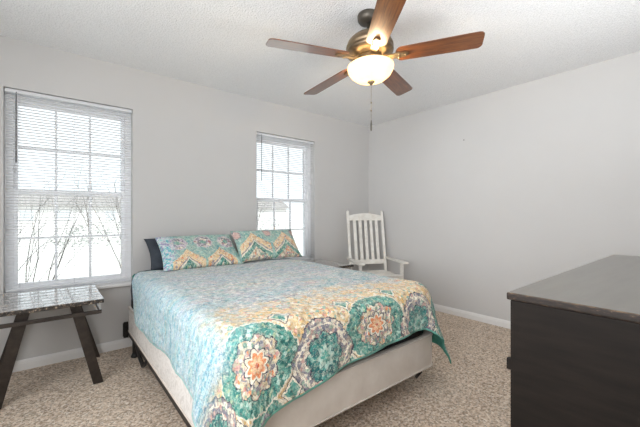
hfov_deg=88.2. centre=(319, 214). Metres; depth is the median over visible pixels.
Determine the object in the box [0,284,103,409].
side table
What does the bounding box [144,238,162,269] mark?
pillow
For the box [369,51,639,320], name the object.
wall
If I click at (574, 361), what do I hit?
dresser
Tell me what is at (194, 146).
wall
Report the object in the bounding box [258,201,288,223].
house
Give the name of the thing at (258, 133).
window blind
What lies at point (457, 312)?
baseboard
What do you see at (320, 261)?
side table
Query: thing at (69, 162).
bare tree
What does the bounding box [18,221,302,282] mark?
ground
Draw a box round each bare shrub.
[18,116,119,281]
[59,123,119,263]
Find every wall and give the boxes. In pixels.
[0,35,368,360]
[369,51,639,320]
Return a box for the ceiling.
[0,0,639,126]
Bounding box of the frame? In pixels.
[123,322,421,426]
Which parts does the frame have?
leg, rail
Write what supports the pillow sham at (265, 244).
on the quilt
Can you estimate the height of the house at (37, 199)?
4.300 m
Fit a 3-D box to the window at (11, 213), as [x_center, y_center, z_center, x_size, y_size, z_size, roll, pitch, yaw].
[-2.020,-0.159,2.713,0.886,1.545,0.230,0,0,-39]
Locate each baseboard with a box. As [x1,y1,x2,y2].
[12,338,131,372]
[433,303,510,328]
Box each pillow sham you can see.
[154,234,243,271]
[230,229,301,261]
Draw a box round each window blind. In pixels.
[5,88,131,291]
[257,132,313,259]
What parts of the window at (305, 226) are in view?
sash, sash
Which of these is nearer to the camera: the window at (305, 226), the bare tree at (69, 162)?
the window at (305, 226)
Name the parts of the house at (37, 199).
pane, pane, door, pane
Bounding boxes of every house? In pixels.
[18,194,119,228]
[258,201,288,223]
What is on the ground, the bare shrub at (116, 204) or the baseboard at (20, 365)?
the bare shrub at (116, 204)
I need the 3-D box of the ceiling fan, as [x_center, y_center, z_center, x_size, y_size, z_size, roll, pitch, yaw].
[0.293,-0.913,2.158,1.290,0.755,1.234,0,0,-39]
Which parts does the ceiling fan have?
blade, blade, lamp shade, blade, blade, blade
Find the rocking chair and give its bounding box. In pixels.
[346,211,408,278]
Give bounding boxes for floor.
[0,311,510,426]
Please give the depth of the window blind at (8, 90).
2.64 m
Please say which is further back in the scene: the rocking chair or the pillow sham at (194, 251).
the rocking chair
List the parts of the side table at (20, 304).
leg, leg, rail, leg, leg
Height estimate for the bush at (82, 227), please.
1.375 m
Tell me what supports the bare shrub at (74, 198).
on the ground
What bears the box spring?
on the frame
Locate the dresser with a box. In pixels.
[507,255,639,426]
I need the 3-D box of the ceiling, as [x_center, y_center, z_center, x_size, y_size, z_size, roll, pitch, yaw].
[0.082,-1.351,1.994,4.950,0.120,4.040,0,0,-39]
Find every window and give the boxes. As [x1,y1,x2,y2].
[5,92,130,293]
[257,135,310,260]
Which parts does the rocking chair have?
post, armrest, crest rail, rail, post, armrest, leg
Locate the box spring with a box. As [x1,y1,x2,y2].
[128,306,432,426]
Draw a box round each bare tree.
[69,162,97,237]
[258,185,271,219]
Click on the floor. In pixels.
(474, 390)
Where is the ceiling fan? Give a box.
[266,0,484,130]
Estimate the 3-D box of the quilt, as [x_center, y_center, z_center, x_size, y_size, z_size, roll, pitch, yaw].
[-0.298,0.738,2.383,1.738,0.588,1.868,0,0,-39]
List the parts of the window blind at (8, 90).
rail, ladder cord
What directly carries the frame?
on the floor
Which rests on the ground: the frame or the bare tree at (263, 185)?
the bare tree at (263, 185)
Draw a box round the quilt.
[132,258,451,426]
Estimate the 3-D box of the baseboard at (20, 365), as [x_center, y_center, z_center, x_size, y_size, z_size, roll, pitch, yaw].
[-1.050,1.111,3.384,4.550,0.076,0.014,0,0,-39]
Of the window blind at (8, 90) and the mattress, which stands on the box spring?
the mattress
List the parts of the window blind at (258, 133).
ladder cord, ladder cord, ladder cord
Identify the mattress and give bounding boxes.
[131,259,423,356]
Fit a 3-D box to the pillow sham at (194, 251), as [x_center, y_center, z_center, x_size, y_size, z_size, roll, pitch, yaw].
[-1.077,0.322,2.985,0.700,0.267,0.332,0,0,-38]
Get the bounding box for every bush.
[50,219,119,246]
[258,216,282,229]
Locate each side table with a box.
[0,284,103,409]
[304,259,353,268]
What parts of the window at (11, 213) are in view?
sash, sash, sill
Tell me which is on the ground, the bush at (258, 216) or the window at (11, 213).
the bush at (258, 216)

